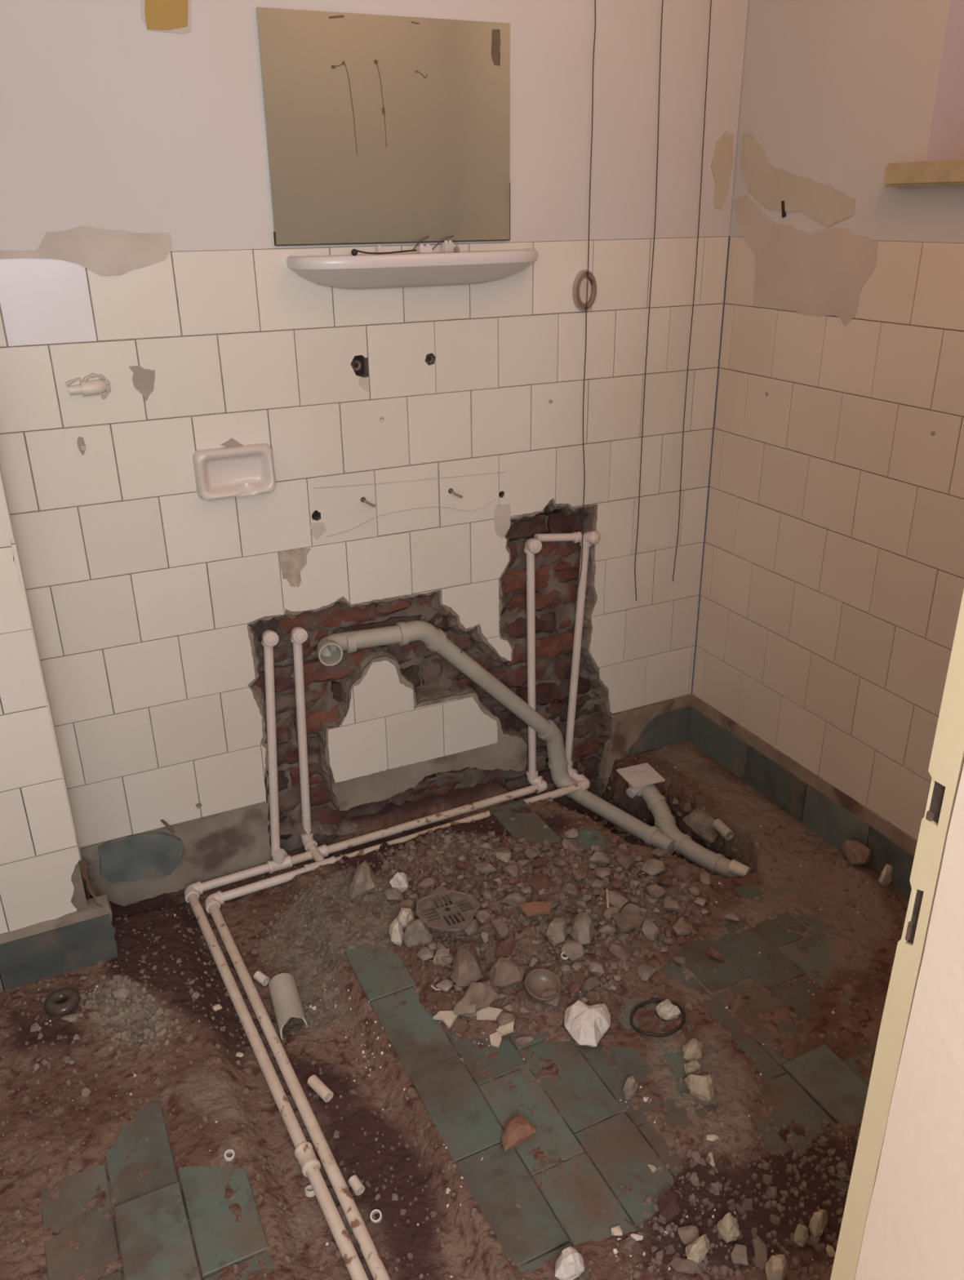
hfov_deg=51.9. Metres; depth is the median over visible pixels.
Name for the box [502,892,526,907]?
rubble stone
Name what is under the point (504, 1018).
rubble stone
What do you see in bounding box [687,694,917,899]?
baseboard
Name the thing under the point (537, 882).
rubble stone
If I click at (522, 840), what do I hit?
rubble stone
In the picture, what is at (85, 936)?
baseboard
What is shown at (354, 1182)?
pipe offcut
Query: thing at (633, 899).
rubble stone
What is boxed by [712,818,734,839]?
pipe offcut
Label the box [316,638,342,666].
socket
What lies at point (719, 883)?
crumbs
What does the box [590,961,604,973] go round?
rubble stone
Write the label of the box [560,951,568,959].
ring
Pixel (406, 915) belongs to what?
chunk
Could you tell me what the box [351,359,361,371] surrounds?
socket
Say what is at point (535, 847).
rubble stone
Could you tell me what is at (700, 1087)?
lump
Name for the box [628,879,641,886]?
rubble stone
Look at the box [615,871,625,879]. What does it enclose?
rubble stone
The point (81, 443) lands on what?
plug
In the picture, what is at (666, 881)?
rubble stone
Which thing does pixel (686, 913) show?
rubble stone
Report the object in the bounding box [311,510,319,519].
socket
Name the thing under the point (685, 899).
rubble stone
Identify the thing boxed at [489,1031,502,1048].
shard
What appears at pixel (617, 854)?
rubble stone
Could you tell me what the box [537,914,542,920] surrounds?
rubble stone
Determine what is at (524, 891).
rubble stone
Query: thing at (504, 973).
chunk
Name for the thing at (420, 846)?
rubble stone
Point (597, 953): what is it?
rubble stone
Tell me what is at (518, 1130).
shard
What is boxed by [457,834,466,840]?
rubble stone
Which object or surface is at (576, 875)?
rubble stone
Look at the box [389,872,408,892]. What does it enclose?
lump
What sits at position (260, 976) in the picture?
pipe offcut
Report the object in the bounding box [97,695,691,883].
baseboard
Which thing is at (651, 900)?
rubble stone
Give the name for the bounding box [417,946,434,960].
rubble stone
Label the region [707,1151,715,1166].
pebble
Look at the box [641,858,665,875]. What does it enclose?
rubble stone
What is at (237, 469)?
soap dish
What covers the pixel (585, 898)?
rubble stone
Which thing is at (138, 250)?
wall
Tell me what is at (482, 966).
rubble stone
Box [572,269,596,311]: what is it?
wall plate
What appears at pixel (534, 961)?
rubble stone
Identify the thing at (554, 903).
rubble stone
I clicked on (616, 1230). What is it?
chunk
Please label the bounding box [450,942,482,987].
chunk
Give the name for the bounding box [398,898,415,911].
rubble stone
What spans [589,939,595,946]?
rubble stone
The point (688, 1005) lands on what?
pebble
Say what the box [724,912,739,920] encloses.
rubble stone
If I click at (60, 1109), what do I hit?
rubble grit
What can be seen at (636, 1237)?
shard
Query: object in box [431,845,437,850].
rubble stone
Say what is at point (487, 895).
rubble stone
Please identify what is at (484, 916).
rubble stone
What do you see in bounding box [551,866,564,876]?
rubble stone
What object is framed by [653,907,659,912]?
rubble stone
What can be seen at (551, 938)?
rubble stone
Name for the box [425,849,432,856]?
rubble stone
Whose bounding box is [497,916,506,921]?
rubble stone
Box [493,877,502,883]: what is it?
rubble stone
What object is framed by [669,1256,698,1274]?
chunk
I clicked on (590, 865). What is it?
rubble stone
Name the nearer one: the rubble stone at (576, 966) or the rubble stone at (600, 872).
the rubble stone at (576, 966)
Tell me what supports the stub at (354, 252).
on the shelf
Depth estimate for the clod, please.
1.50 m
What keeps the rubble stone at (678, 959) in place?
on the floor
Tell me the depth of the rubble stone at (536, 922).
2.07 m
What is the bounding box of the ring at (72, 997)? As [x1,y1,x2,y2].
[44,988,80,1016]
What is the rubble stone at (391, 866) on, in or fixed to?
on the floor
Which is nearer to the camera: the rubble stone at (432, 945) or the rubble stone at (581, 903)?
the rubble stone at (432, 945)
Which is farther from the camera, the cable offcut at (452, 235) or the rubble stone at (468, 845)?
the rubble stone at (468, 845)
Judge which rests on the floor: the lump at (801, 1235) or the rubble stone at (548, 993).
the rubble stone at (548, 993)
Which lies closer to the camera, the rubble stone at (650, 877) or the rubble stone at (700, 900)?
the rubble stone at (700, 900)
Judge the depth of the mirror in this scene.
1.90 m
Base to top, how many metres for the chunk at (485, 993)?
0.052 m
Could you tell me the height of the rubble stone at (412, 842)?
0.013 m
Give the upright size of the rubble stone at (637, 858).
0.011 m
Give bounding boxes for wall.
[0,0,748,906]
[0,466,117,986]
[692,0,963,840]
[854,763,963,1279]
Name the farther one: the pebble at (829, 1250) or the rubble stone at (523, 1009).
the rubble stone at (523, 1009)
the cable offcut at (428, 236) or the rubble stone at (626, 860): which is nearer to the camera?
the cable offcut at (428, 236)
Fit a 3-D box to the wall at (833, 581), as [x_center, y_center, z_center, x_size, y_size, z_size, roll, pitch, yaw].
[0.961,-0.443,1.896,0.162,2.800,1.800,-12,26,-23]
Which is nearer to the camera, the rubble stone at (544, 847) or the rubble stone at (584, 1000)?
the rubble stone at (584, 1000)
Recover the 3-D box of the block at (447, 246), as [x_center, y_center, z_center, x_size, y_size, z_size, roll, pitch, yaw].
[-0.068,-0.795,2.003,0.014,0.022,0.024,21,31,40]
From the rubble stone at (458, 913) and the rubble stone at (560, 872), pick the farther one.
the rubble stone at (560, 872)
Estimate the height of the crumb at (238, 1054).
0.005 m
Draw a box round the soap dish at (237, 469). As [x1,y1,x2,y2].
[192,438,275,500]
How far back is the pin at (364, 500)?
2.15 m
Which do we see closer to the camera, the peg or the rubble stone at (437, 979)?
the rubble stone at (437, 979)
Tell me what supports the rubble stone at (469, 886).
on the rubble grit at (503, 1002)
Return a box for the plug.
[76,436,85,454]
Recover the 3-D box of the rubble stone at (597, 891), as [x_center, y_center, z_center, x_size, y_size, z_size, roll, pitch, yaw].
[0.254,0.550,2.175,0.020,0.010,0.022,3,24,9]
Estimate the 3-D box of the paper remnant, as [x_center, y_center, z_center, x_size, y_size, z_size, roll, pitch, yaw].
[-0.533,-1.074,1.679,0.089,0.078,0.003,-12,26,-23]
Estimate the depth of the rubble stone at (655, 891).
2.17 m
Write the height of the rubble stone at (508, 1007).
0.011 m
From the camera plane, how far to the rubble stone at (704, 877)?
2.24 m
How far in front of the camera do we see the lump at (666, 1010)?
1.86 m
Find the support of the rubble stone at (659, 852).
on the floor
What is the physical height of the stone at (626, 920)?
0.012 m
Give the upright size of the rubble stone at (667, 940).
0.011 m
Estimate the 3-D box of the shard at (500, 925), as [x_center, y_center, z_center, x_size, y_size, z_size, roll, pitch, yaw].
[0.040,0.594,2.045,0.025,0.010,0.059,-12,26,-23]
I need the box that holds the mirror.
[256,7,510,245]
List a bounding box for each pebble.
[60,1013,78,1022]
[647,1164,656,1172]
[684,1001,693,1009]
[691,1151,701,1164]
[706,1133,719,1141]
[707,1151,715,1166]
[826,1244,835,1257]
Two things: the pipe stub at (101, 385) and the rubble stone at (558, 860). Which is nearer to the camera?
the pipe stub at (101, 385)
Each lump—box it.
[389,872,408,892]
[554,1246,585,1279]
[564,1000,610,1047]
[622,1076,637,1099]
[655,999,679,1020]
[682,1038,702,1062]
[684,1059,701,1076]
[684,1073,714,1102]
[685,1233,709,1264]
[716,1212,739,1244]
[765,1254,787,1279]
[792,1224,808,1247]
[808,1209,827,1236]
[879,864,892,886]
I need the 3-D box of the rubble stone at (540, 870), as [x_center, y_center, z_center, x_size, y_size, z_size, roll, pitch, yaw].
[0.128,0.520,2.237,0.025,0.032,0.011,-17,28,-33]
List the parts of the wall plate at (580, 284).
plate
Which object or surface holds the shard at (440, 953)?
on the rubble grit at (503, 1002)
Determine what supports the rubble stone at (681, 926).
on the floor
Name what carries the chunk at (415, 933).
on the floor
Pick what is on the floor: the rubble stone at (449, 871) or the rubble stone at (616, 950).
the rubble stone at (449, 871)
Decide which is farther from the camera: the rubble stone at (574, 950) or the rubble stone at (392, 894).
the rubble stone at (392, 894)
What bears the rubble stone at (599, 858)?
on the floor
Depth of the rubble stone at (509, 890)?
2.19 m
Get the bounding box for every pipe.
[184,537,547,1279]
[204,530,600,1279]
[316,620,675,854]
[533,531,582,542]
[616,762,738,878]
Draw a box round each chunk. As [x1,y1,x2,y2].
[112,987,129,998]
[349,859,375,899]
[388,918,404,945]
[395,906,414,930]
[402,917,430,949]
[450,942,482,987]
[459,980,499,1012]
[488,957,524,988]
[546,916,567,946]
[570,911,595,946]
[610,1225,622,1235]
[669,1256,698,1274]
[677,1225,699,1245]
[680,802,691,814]
[681,808,719,844]
[730,1244,748,1265]
[751,1235,768,1264]
[840,839,871,865]
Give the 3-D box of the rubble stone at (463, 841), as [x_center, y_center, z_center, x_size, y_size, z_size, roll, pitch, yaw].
[-0.044,0.482,2.365,0.020,0.012,0.018,10,26,23]
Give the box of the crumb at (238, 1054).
[235,1052,244,1057]
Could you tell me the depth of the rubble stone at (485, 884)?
2.20 m
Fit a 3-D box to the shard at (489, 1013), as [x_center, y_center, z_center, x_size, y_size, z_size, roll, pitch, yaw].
[0.013,0.706,1.877,0.050,0.011,0.028,2,24,5]
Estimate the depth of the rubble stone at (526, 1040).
1.82 m
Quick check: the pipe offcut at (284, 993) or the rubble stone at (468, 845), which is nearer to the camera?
the pipe offcut at (284, 993)
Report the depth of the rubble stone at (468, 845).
2.33 m
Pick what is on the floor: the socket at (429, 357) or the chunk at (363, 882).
the chunk at (363, 882)
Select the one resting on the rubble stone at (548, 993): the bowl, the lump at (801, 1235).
the bowl
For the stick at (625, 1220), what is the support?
on the floor
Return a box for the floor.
[0,740,908,1279]
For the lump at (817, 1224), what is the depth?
1.46 m
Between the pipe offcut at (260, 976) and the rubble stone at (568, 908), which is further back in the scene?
the rubble stone at (568, 908)
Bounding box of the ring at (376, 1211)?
[369,1208,382,1223]
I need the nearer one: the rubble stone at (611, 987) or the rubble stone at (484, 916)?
the rubble stone at (611, 987)
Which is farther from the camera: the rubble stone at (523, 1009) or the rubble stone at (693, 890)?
the rubble stone at (693, 890)
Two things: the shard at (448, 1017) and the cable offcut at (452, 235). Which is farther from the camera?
the cable offcut at (452, 235)
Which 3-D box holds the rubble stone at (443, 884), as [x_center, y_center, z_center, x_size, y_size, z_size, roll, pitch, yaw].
[-0.085,0.544,2.195,0.021,0.014,0.010,-16,28,-31]
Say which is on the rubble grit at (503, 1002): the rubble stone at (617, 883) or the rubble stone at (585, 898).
the rubble stone at (617, 883)
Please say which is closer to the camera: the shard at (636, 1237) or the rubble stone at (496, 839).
the shard at (636, 1237)
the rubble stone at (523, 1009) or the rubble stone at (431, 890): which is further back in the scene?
the rubble stone at (431, 890)
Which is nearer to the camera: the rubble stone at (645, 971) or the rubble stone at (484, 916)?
the rubble stone at (645, 971)
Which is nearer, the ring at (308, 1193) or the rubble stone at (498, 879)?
the ring at (308, 1193)
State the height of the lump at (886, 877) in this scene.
0.048 m
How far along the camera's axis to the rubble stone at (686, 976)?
1.98 m
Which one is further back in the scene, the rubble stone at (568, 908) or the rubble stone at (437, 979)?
the rubble stone at (568, 908)
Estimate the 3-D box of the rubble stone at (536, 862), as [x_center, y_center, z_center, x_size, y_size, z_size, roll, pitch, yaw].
[0.133,0.497,2.263,0.034,0.057,0.046,-18,29,-34]
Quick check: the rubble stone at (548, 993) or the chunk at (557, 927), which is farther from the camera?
the chunk at (557, 927)
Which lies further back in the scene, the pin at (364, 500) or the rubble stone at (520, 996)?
the pin at (364, 500)
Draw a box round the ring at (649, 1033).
[629,998,685,1036]
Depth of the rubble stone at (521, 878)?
2.22 m
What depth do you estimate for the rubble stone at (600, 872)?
2.23 m
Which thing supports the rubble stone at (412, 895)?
on the floor
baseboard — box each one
[0,894,118,992]
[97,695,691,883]
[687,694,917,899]
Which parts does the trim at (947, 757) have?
strike plate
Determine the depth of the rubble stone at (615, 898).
2.13 m
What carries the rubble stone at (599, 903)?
on the floor
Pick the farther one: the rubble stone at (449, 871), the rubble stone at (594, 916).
the rubble stone at (449, 871)
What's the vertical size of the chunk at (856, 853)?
0.054 m
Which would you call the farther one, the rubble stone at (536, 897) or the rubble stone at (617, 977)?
the rubble stone at (536, 897)
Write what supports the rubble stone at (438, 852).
on the floor
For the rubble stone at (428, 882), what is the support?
on the rubble grit at (503, 1002)
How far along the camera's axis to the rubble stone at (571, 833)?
2.42 m
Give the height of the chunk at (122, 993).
0.012 m
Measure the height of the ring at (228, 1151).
0.010 m
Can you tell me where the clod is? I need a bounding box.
[657,1191,682,1222]
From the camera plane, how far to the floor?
1.75 m
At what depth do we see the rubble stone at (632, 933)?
2.06 m
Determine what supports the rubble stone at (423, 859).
on the floor
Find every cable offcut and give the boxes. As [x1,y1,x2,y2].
[356,248,417,253]
[413,235,429,249]
[432,235,453,249]
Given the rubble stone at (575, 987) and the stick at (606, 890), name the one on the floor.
the rubble stone at (575, 987)
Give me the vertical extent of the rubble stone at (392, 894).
0.025 m
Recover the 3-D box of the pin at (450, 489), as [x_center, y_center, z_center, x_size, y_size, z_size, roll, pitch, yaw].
[-0.060,-0.331,2.236,0.036,0.019,0.011,14,27,30]
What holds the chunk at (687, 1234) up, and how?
on the floor
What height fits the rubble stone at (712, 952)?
0.047 m
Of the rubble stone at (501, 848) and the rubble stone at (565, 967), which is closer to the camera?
the rubble stone at (565, 967)
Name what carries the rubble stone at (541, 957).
on the floor
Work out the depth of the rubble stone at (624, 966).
1.98 m
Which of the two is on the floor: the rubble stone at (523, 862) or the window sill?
the rubble stone at (523, 862)
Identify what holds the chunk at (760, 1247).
on the floor
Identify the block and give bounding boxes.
[376,245,382,254]
[417,244,432,253]
[442,240,453,252]
[453,245,459,252]
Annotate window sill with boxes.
[883,160,963,187]
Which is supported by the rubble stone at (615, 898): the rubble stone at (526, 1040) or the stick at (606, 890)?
the stick at (606, 890)
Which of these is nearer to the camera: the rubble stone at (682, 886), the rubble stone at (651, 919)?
the rubble stone at (651, 919)
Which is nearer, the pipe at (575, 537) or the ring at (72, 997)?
the ring at (72, 997)
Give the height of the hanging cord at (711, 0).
1.942 m
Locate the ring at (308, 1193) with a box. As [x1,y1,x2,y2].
[304,1184,315,1197]
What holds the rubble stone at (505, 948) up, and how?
on the floor
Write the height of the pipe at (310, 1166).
0.715 m
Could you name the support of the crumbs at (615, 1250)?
on the floor
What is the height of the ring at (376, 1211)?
0.016 m
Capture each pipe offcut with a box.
[253,970,270,986]
[268,973,307,1039]
[307,1075,333,1102]
[347,1174,364,1195]
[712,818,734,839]
[728,858,751,876]
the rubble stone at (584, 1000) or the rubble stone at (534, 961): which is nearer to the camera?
the rubble stone at (584, 1000)
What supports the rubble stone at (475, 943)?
on the floor
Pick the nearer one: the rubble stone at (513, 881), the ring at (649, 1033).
the ring at (649, 1033)
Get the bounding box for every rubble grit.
[0,743,905,1279]
[346,802,746,1063]
[561,1088,858,1279]
[577,757,769,880]
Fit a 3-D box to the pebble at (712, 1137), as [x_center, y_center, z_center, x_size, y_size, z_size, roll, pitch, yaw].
[0.378,0.817,1.627,0.023,0.006,0.013,-1,24,0]
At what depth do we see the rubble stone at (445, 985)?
1.92 m
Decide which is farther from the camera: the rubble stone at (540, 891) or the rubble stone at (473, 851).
the rubble stone at (473, 851)
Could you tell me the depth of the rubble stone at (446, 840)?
2.35 m
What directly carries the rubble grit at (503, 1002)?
on the floor
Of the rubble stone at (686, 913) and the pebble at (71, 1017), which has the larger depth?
the rubble stone at (686, 913)
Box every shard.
[432,948,449,966]
[432,1010,457,1029]
[475,1006,502,1020]
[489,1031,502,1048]
[490,918,509,938]
[497,1017,515,1035]
[501,1115,537,1151]
[517,901,551,916]
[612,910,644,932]
[630,1233,643,1240]
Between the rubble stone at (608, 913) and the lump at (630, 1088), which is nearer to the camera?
the lump at (630, 1088)
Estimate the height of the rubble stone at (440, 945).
0.013 m
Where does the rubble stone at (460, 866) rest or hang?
on the floor
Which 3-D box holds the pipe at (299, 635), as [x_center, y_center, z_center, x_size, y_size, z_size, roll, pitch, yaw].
[0.107,0.390,1.832,1.075,0.710,1.413,-12,26,-23]
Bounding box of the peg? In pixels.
[160,819,174,833]
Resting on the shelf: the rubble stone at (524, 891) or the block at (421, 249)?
the block at (421, 249)
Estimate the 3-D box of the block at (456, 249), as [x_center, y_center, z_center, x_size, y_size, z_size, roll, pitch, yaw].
[-0.051,-0.789,2.000,0.010,0.012,0.009,-14,27,-29]
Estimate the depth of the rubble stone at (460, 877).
2.22 m
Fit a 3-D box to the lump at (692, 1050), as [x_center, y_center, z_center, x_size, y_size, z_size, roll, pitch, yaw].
[0.378,0.737,1.782,0.035,0.038,0.040,5,24,13]
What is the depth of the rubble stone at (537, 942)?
2.02 m
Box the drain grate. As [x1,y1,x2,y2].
[416,889,479,932]
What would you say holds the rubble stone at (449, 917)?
on the floor
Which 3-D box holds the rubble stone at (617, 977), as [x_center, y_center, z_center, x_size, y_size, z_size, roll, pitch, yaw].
[0.268,0.667,1.959,0.014,0.008,0.014,-7,24,-15]
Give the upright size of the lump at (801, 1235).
0.039 m
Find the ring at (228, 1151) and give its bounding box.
[223,1149,235,1161]
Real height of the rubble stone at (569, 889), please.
0.022 m
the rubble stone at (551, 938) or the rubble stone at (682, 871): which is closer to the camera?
the rubble stone at (551, 938)
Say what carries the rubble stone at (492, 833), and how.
on the floor
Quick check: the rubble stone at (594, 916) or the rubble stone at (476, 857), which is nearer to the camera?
the rubble stone at (594, 916)
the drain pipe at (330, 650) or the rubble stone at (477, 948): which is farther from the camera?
the drain pipe at (330, 650)
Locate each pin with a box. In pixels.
[360,497,375,507]
[448,488,462,498]
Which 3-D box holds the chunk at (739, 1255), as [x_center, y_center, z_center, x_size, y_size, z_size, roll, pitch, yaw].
[0.374,0.895,1.443,0.024,0.015,0.032,3,24,8]
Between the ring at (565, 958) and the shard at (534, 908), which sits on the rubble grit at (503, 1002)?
the shard at (534, 908)
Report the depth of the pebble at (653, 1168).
1.58 m
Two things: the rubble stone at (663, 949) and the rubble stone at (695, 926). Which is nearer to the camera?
the rubble stone at (663, 949)
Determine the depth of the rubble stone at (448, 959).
1.99 m
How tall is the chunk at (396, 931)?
0.050 m
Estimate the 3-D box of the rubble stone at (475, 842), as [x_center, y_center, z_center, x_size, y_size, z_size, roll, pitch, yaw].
[-0.013,0.480,2.351,0.019,0.011,0.015,18,30,37]
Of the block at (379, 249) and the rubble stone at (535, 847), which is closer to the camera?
the block at (379, 249)
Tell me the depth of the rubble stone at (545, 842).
2.38 m
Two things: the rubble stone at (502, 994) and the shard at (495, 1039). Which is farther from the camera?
the rubble stone at (502, 994)
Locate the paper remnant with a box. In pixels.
[140,0,191,33]
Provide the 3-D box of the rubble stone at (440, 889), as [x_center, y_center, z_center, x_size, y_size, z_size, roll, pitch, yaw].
[-0.091,0.556,2.148,0.044,0.026,0.048,-14,27,-28]
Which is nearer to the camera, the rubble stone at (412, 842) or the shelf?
the shelf
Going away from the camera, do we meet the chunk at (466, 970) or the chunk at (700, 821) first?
the chunk at (466, 970)
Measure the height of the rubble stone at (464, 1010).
0.028 m
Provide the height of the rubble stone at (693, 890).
0.018 m
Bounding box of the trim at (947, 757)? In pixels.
[830,589,963,1279]
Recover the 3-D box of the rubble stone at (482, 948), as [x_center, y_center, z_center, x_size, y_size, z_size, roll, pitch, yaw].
[-0.001,0.628,2.017,0.013,0.009,0.016,-7,24,-15]
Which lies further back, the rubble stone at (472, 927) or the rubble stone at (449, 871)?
the rubble stone at (449, 871)
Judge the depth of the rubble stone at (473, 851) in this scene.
2.33 m
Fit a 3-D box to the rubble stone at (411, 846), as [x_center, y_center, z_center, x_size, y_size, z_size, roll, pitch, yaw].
[-0.161,0.491,2.356,0.023,0.017,0.021,-3,24,-6]
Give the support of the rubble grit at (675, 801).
on the floor
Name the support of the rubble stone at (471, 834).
on the floor
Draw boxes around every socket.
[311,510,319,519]
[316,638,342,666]
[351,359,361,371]
[425,353,433,364]
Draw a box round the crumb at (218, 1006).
[213,1004,222,1011]
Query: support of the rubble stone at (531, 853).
on the rubble grit at (503, 1002)
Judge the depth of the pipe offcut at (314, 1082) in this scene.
1.75 m
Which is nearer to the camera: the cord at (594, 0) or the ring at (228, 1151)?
the ring at (228, 1151)
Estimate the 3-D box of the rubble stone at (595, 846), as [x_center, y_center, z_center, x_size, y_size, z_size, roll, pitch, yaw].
[0.270,0.497,2.357,0.023,0.014,0.020,15,28,32]
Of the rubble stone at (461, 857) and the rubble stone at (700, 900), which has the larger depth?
the rubble stone at (461, 857)
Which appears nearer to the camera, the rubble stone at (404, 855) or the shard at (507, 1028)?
the shard at (507, 1028)
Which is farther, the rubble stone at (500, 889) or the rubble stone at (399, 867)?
the rubble stone at (399, 867)
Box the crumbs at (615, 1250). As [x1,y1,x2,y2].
[94,977,830,1270]
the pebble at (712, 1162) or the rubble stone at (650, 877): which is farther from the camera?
the rubble stone at (650, 877)
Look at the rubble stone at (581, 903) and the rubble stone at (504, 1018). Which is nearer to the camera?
the rubble stone at (504, 1018)
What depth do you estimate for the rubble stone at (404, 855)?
2.31 m
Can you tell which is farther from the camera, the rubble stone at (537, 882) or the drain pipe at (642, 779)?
the drain pipe at (642, 779)
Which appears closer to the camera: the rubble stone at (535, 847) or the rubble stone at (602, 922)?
the rubble stone at (602, 922)
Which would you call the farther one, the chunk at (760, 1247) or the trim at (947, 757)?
the chunk at (760, 1247)
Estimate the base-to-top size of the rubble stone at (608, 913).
0.018 m
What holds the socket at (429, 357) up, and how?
attached to the wall at (138, 250)
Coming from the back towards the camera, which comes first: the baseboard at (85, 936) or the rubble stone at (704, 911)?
the rubble stone at (704, 911)
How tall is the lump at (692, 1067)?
0.036 m
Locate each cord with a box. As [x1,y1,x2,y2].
[573,0,595,604]
[634,0,663,600]
[672,0,711,582]
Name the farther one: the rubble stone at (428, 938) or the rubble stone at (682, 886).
the rubble stone at (682, 886)
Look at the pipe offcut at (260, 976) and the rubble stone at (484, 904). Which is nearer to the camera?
the pipe offcut at (260, 976)
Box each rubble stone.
[383,888,401,900]
[388,863,395,868]
[397,864,404,869]
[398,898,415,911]
[400,852,408,857]
[404,840,415,846]
[405,854,413,862]
[408,893,417,898]
[409,844,416,849]
[416,837,426,853]
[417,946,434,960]
[418,877,435,888]
[419,855,426,863]
[420,838,430,843]
[421,932,433,945]
[422,865,430,870]
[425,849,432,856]
[427,888,434,894]
[427,942,437,949]
[428,886,449,908]
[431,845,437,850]
[431,871,439,875]
[433,976,440,982]
[435,850,444,854]
[435,942,447,949]
[436,978,453,992]
[439,882,447,887]
[440,953,454,965]
[441,843,449,848]
[443,915,454,925]
[444,834,453,839]
[444,837,451,843]
[445,868,453,873]
[453,984,462,991]
[453,1000,476,1017]
[454,902,470,919]
[455,861,467,870]
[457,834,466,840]
[457,839,466,844]
[457,854,466,861]
[457,874,465,879]
[462,842,471,848]
[462,918,477,935]
[465,884,472,888]
[466,939,478,946]
[468,832,479,838]
[470,848,478,854]
[472,839,479,844]
[472,855,479,859]
[473,893,479,897]
[474,908,492,924]
[475,862,497,873]
[475,945,479,955]
[478,946,484,951]
[480,842,492,850]
[480,930,488,943]
[480,964,486,971]
[481,881,488,888]
[481,902,488,908]
[482,892,492,899]
[488,831,495,835]
[491,837,500,842]
[493,841,499,848]
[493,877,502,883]
[495,850,511,862]
[496,886,504,891]
[496,937,515,959]
[497,846,510,852]
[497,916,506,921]
[497,1012,514,1026]
[498,991,508,998]
[502,863,517,877]
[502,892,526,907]
[502,1004,512,1011]
[505,840,510,848]
[506,888,513,892]
[508,877,517,884]
[512,845,518,851]
[514,988,528,1004]
[515,1035,533,1045]
[516,882,523,887]
[517,875,530,882]
[517,913,528,926]
[518,858,530,865]
[519,837,525,843]
[519,1006,531,1013]
[520,887,531,894]
[524,847,538,858]
[528,956,538,967]
[529,875,560,891]
[529,917,539,927]
[530,845,538,850]
[531,853,548,867]
[531,893,541,901]
[532,939,543,945]
[533,865,542,875]
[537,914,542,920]
[538,889,544,895]
[539,955,544,961]
[540,844,550,850]
[540,987,561,1006]
[542,839,550,845]
[544,898,560,910]
[546,935,558,944]
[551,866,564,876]
[552,856,565,866]
[560,883,577,897]
[560,939,584,960]
[560,964,570,971]
[561,838,581,853]
[563,900,577,914]
[564,828,577,838]
[567,925,571,934]
[568,976,584,993]
[571,868,586,881]
[572,961,582,970]
[576,900,586,906]
[579,997,588,1003]
[580,893,591,902]
[582,975,599,991]
[587,851,610,864]
[588,863,596,868]
[589,878,604,887]
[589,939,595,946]
[590,912,597,919]
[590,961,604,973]
[591,844,599,850]
[592,887,601,894]
[594,867,611,877]
[595,951,602,955]
[597,901,604,905]
[599,920,605,924]
[599,924,615,934]
[603,906,619,919]
[605,890,628,907]
[608,943,626,959]
[608,985,616,990]
[611,879,624,888]
[613,974,621,981]
[614,851,624,857]
[614,853,635,870]
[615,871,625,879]
[620,903,641,915]
[622,962,629,970]
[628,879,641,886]
[629,930,635,937]
[630,896,638,902]
[633,855,642,861]
[637,964,656,981]
[640,907,647,912]
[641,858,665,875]
[641,919,658,940]
[645,884,666,898]
[646,875,654,879]
[646,917,657,922]
[647,897,657,903]
[647,951,653,958]
[651,848,669,857]
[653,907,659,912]
[657,875,672,887]
[660,946,667,951]
[662,871,673,876]
[662,897,680,910]
[663,937,673,944]
[671,865,690,877]
[672,916,693,935]
[673,955,685,964]
[680,883,687,888]
[681,895,688,902]
[683,911,690,916]
[684,973,691,979]
[688,886,702,895]
[691,923,699,928]
[693,897,706,906]
[699,871,710,884]
[702,908,708,913]
[706,946,724,962]
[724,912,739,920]
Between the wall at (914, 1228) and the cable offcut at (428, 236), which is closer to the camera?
the wall at (914, 1228)
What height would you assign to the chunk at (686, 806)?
0.044 m
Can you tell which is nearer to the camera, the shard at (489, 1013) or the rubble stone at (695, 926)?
the shard at (489, 1013)
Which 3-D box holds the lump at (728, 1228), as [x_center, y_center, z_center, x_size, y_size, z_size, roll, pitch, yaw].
[0.366,0.867,1.469,0.031,0.044,0.031,-12,26,-23]
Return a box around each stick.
[605,888,608,907]
[623,1218,660,1241]
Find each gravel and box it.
[30,945,241,1097]
[226,849,449,1048]
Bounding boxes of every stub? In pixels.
[64,373,111,399]
[351,248,357,255]
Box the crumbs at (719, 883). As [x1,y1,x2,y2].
[3,759,876,1277]
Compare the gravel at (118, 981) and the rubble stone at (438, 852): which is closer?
the gravel at (118, 981)
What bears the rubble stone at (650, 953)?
on the floor
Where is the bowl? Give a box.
[524,968,560,1003]
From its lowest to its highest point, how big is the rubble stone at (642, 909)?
0.011 m
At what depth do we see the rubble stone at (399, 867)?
2.28 m
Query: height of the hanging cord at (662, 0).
1.975 m
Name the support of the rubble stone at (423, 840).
on the rubble grit at (503, 1002)
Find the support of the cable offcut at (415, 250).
on the shelf
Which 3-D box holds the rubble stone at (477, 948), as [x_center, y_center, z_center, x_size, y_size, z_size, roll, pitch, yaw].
[-0.017,0.633,1.994,0.028,0.018,0.036,-5,24,-10]
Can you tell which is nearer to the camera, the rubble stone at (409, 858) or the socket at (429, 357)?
the socket at (429, 357)
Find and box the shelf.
[286,248,537,288]
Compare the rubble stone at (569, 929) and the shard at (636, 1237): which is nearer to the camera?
the shard at (636, 1237)
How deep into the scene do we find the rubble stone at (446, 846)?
2.33 m
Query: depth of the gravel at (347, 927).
2.11 m
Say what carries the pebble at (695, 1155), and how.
on the floor
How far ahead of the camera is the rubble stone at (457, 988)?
1.92 m
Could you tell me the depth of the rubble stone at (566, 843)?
2.35 m
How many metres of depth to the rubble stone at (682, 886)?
2.20 m
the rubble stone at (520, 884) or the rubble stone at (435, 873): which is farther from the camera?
the rubble stone at (435, 873)

